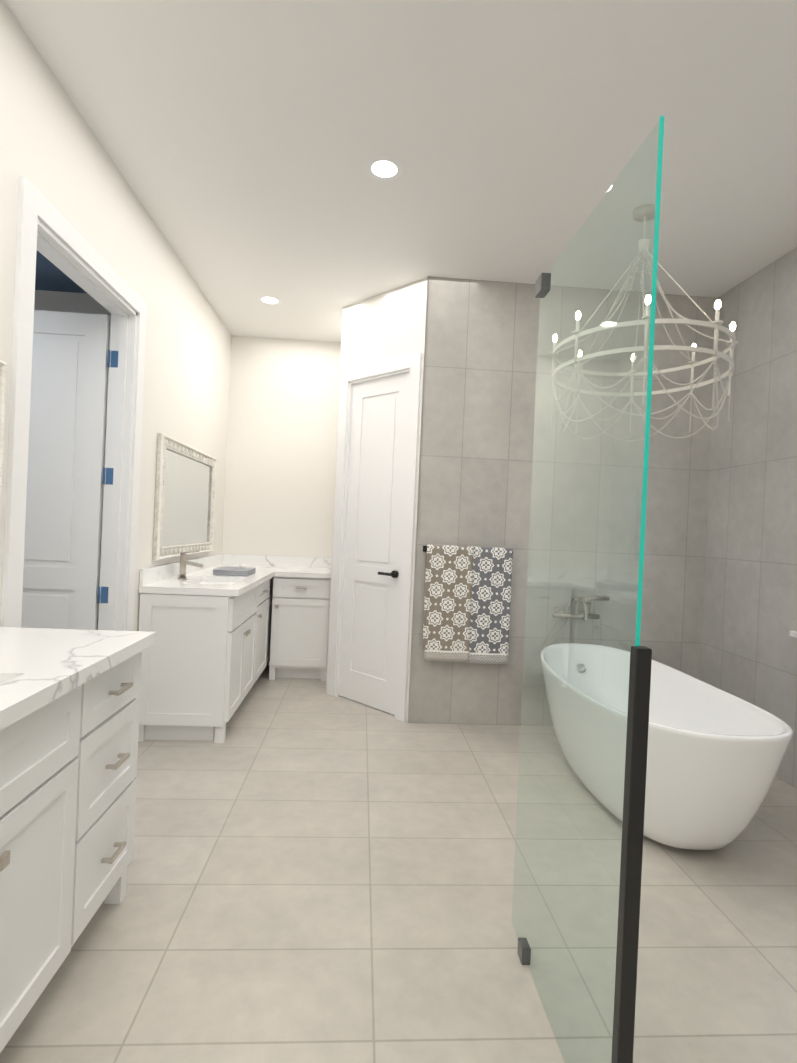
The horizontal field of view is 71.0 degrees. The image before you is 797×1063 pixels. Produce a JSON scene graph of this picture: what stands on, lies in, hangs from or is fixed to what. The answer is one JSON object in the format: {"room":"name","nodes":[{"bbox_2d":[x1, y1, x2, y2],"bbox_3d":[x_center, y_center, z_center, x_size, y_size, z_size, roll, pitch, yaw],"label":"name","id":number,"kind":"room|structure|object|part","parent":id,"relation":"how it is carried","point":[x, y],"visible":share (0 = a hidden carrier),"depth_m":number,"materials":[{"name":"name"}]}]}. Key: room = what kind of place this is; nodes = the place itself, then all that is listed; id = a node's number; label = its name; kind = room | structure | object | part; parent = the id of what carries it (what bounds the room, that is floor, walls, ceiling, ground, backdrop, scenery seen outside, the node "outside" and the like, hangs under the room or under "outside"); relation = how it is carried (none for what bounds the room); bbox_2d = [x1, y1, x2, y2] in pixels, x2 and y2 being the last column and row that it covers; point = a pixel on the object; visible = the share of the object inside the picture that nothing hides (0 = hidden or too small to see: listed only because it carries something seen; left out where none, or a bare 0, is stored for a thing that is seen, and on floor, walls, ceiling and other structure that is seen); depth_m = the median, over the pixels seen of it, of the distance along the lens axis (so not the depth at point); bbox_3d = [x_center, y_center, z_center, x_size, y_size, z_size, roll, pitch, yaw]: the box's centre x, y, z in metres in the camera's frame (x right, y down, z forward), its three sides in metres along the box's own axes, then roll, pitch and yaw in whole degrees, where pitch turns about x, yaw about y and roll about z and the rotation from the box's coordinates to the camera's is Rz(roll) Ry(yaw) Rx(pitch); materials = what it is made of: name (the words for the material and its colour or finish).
{"room":"bathroom","nodes":[
{"label":"bathroom","id":0,"kind":"room"},
{"bbox_2d":[35,251,86,292],"bbox_3d":[-2.339,-1.453,2.247,1.680,0.080,1.980,3,0,-4],"label":"ceiling","id":1,"kind":"structure","parent":0,"point":[50,276],"depth_m":3.10,"materials":[{"name":"blue paint"}]},
{"bbox_2d":[34,290,110,629],"bbox_3d":[-2.458,-0.327,3.300,1.680,3.050,0.120,3,0,-4],"label":"wall","id":2,"kind":"structure","parent":0,"point":[44,300],"depth_m":3.26,"materials":[{"name":"white paint"}]},
{"bbox_2d":[0,0,230,630],"bbox_3d":[-1.426,-0.272,1.304,0.120,3.050,8.040,3,0,-4],"label":"wall","id":3,"kind":"structure","parent":0,"point":[54,152],"depth_m":2.89,"materials":[{"name":"white paint"}]},
{"bbox_2d":[0,360,7,533],"bbox_3d":[-1.326,-0.221,0.988,0.039,0.720,1.915,3,0,-4],"label":"mirror","id":4,"kind":"object","parent":3,"relation":"attached to","point":[3,372],"visible":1,"depth_m":1.93,"materials":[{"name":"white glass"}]},
{"bbox_2d":[21,310,117,629],"bbox_3d":[-2.069,0.003,3.035,0.995,2.410,0.043,3,0,-4],"label":"open door","id":5,"kind":"structure","parent":3,"relation":"in","point":[66,453],"depth_m":3.04,"materials":[{"name":"white wood"}]},
{"bbox_2d":[1,175,146,630],"bbox_3d":[-1.522,-0.025,2.592,0.156,2.536,1.152,3,0,-4],"label":"trim","id":6,"kind":"structure","parent":3,"relation":"attached to","point":[50,232],"depth_m":2.69,"materials":[{"name":"white wood"}]},
{"bbox_2d":[139,555,224,586],"bbox_3d":[-1.569,0.263,4.235,0.020,0.100,1.934,3,0,-4],"label":"backsplash","id":7,"kind":"structure","parent":3,"relation":"attached to","point":[166,571],"depth_m":3.68,"materials":[{"name":"white stone"}]},
{"bbox_2d":[153,433,216,559],"bbox_3d":[-1.531,-0.220,4.104,0.039,0.790,1.280,3,0,-4],"label":"framed mirror","id":8,"kind":"object","parent":3,"relation":"attached to","point":[184,514],"visible":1,"depth_m":3.95,"materials":[{"name":"silver glass"}]},
{"label":"mirror glass","id":9,"kind":"part","parent":8,"relation":"part of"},
{"bbox_2d":[222,335,340,557],"bbox_3d":[-0.977,-0.271,5.302,1.300,3.050,0.120,3,0,-4],"label":"wall","id":10,"kind":"structure","parent":0,"point":[281,446],"depth_m":5.23,"materials":[{"name":"white paint"}]},
{"bbox_2d":[225,555,331,566],"bbox_3d":[-1.109,0.279,5.225,1.029,0.100,0.020,3,0,-4],"label":"backsplash","id":11,"kind":"structure","parent":10,"relation":"attached to","point":[249,560],"depth_m":5.21,"materials":[{"name":"white stone"}]},
{"bbox_2d":[326,277,427,721],"bbox_3d":[-0.143,-0.229,4.160,0.891,3.050,0.120,3,0,43],"label":"wall","id":12,"kind":"structure","parent":0,"point":[387,325],"depth_m":4.06,"materials":[{"name":"white paint"}]},
{"bbox_2d":[339,372,409,714],"bbox_3d":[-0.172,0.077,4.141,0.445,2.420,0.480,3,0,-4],"label":"closet door","id":13,"kind":"structure","parent":12,"relation":"in","point":[374,530],"depth_m":4.13,"materials":[{"name":"white wood"}]},
{"bbox_3d":[-0.073,0.301,3.959,0.148,0.052,0.100,3,0,-4],"label":"handle","id":14,"kind":"part","parent":13,"relation":"part of","materials":[{"name":"black metal"}]},
{"bbox_2d":[327,353,421,721],"bbox_3d":[-0.160,0.029,4.155,0.827,2.533,0.138,3,0,43],"label":"door frame","id":15,"kind":"structure","parent":12,"relation":"attached to","point":[412,364],"depth_m":4.04,"materials":[{"name":"white wood"}]},
{"bbox_2d":[408,276,428,722],"bbox_3d":[0.136,-0.215,3.820,0.010,3.050,0.024,3,0,-4],"label":"trim","id":16,"kind":"structure","parent":12,"relation":"attached to","point":[418,499],"depth_m":3.81,"materials":[{"name":"grey wood"}]},
{"bbox_2d":[409,276,717,725],"bbox_3d":[1.159,-0.170,3.940,2.050,3.050,0.120,3,0,-4],"label":"wall tile","id":17,"kind":"structure","parent":12,"relation":"attached to","point":[479,413],"depth_m":3.87,"materials":[{"name":"grey tile"}]},
{"bbox_2d":[423,545,512,663],"bbox_3d":[0.460,0.492,3.791,0.614,0.786,0.094,3,0,-4],"label":"towel","id":18,"kind":"object","parent":17,"relation":"attached to","point":[467,602],"visible":1,"depth_m":3.75,"materials":[{"name":"grey fabric"}]},
{"bbox_2d":[542,596,609,649],"bbox_3d":[1.218,0.632,3.768,0.447,0.397,0.241,3,0,-4],"label":"tub filler","id":19,"kind":"object","parent":17,"relation":"attached to","point":[570,615],"depth_m":3.82,"materials":[{"name":"silver metal"}]},
{"bbox_2d":[0,666,796,1062],"bbox_3d":[-0.479,1.346,1.379,5.760,0.100,8.040,3,0,-4],"label":"floor","id":20,"kind":"structure","parent":0,"point":[316,874],"depth_m":1.91,"materials":[{"name":"tile"}]},
{"bbox_2d":[0,639,155,1052],"bbox_3d":[-1.086,0.832,0.722,0.574,0.880,2.478,3,0,-4],"label":"bathroom vanity","id":21,"kind":"object","parent":20,"relation":"on","point":[69,714],"depth_m":1.46,"materials":[{"name":"white wood"}]},
{"bbox_2d":[0,627,155,722],"bbox_3d":[-1.064,0.373,0.712,0.576,0.040,2.502,3,0,-4],"label":"countertop","id":22,"kind":"structure","parent":21,"relation":"on","point":[36,663],"depth_m":1.57,"materials":[{"name":"white stone"}]},
{"bbox_2d":[137,575,330,742],"bbox_3d":[-1.083,0.815,4.273,1.042,0.880,1.930,3,0,-4],"label":"vanity","id":23,"kind":"object","parent":20,"relation":"on","point":[216,649],"depth_m":3.33,"materials":[{"name":"white wood"}]},
{"bbox_2d":[139,563,280,594],"bbox_3d":[-1.296,0.345,4.254,0.574,0.040,1.934,3,0,-4],"label":"countertop","id":24,"kind":"structure","parent":23,"relation":"on","point":[243,583],"depth_m":3.66,"materials":[{"name":"white stone"}]},
{"bbox_2d":[177,551,204,578],"bbox_3d":[-1.403,0.225,3.775,0.163,0.194,0.060,3,0,-4],"label":"faucet","id":25,"kind":"object","parent":24,"relation":"on","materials":[{"name":"silver metal"}]},
{"bbox_2d":[197,579,236,582],"bbox_3d":[-1.240,0.445,3.787,0.346,0.174,0.556,3,0,-4],"label":"sink","id":26,"kind":"object","parent":24,"relation":"in","point":[198,580],"depth_m":4.04,"materials":[{"name":"white ceramic"}]},
{"bbox_2d":[213,567,255,575],"bbox_3d":[-1.258,0.305,4.296,0.260,0.041,0.300,3,0,-4],"label":"folded towel","id":27,"kind":"object","parent":24,"relation":"on","point":[239,571],"visible":1,"depth_m":4.15,"materials":[{"name":"grey fabric"}]},
{"bbox_3d":[-1.025,0.578,4.065,0.034,0.220,0.775,3,0,-4],"label":"handle","id":28,"kind":"part","parent":23,"relation":"part of","materials":[{"name":"silver metal"}]},
{"bbox_3d":[-0.904,0.560,4.693,0.256,0.180,0.034,3,0,-4],"label":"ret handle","id":29,"kind":"part","parent":23,"relation":"part of","materials":[{"name":"silver metal"}]},
{"bbox_2d":[277,567,330,574],"bbox_3d":[-0.818,0.363,4.973,0.475,0.040,0.562,3,0,-4],"label":"countertop","id":30,"kind":"structure","parent":23,"relation":"on","point":[284,570],"depth_m":4.84,"materials":[{"name":"white stone"}]},
{"bbox_2d":[511,116,663,1062],"bbox_3d":[0.455,0.248,1.489,0.032,2.176,0.796,3,0,-4],"label":"glass","id":31,"kind":"object","parent":20,"relation":"on","point":[630,871],"visible":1,"depth_m":1.28,"materials":[{"name":"teal"}]},
{"bbox_3d":[0.456,0.784,1.109,0.032,1.110,0.028,3,0,-4],"label":"post","id":32,"kind":"part","parent":31,"relation":"part of","materials":[{"name":"black metal"}]},
{"bbox_2d":[541,643,792,849],"bbox_3d":[1.238,1.060,2.912,0.796,0.609,1.691,3,0,-4],"label":"bathtub","id":33,"kind":"object","parent":20,"relation":"on","point":[715,756],"visible":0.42,"depth_m":2.37,"materials":[{"name":"white ceramic"}]},
{"bbox_2d":[3,0,796,342],"bbox_3d":[-0.339,-1.800,1.363,5.760,0.100,8.040,3,0,-4],"label":"ceiling","id":34,"kind":"structure","parent":0,"point":[243,142],"depth_m":2.44,"materials":[{"name":"white paint"}]},
{"bbox_2d":[258,295,281,304],"bbox_3d":[-0.997,-1.792,4.327,0.184,0.003,0.184,3,0,-4],"label":"recessed light","id":35,"kind":"object","parent":34,"relation":"in","point":[263,296],"depth_m":4.32,"materials":[{"name":"white plastic"}]},
{"bbox_3d":[-0.997,-1.791,4.327,0.124,0.001,0.124,3,0,-4],"label":"recessed ceiling light lens","id":36,"kind":"part","parent":35,"relation":"part of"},
{"bbox_2d":[365,156,402,180],"bbox_3d":[-0.068,-1.742,2.684,0.184,0.003,0.184,3,0,-4],"label":"recessed light","id":37,"kind":"object","parent":34,"relation":"in","point":[372,161],"depth_m":2.68,"materials":[{"name":"white plastic"}]},
{"bbox_3d":[-0.068,-1.742,2.684,0.124,0.001,0.124,3,0,-4],"label":"recessed ceiling light lens","id":38,"kind":"part","parent":37,"relation":"part of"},
{"bbox_2d":[550,204,737,441],"bbox_3d":[1.272,-1.108,2.938,0.870,1.155,0.870,3,0,-4],"label":"chandelier","id":39,"kind":"object","parent":34,"relation":"hanging from","point":[716,326],"visible":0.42,"depth_m":2.82,"materials":[{"name":"grey metal"}]},
{"bbox_2d":[700,247,796,788],"bbox_3d":[2.451,-0.097,0.808,0.120,3.050,6.540,3,0,-4],"label":"wall","id":40,"kind":"structure","parent":0,"point":[749,647],"depth_m":3.46,"materials":[{"name":"tile"}]},
{"bbox_2d":[790,631,796,637],"bbox_3d":[2.289,-0.025,2.877,0.105,1.230,0.510,3,0,-4],"label":"window","id":41,"kind":"structure","parent":40,"relation":"in","point":[793,633],"depth_m":3.10,"materials":[{"name":"white"}]}
]}

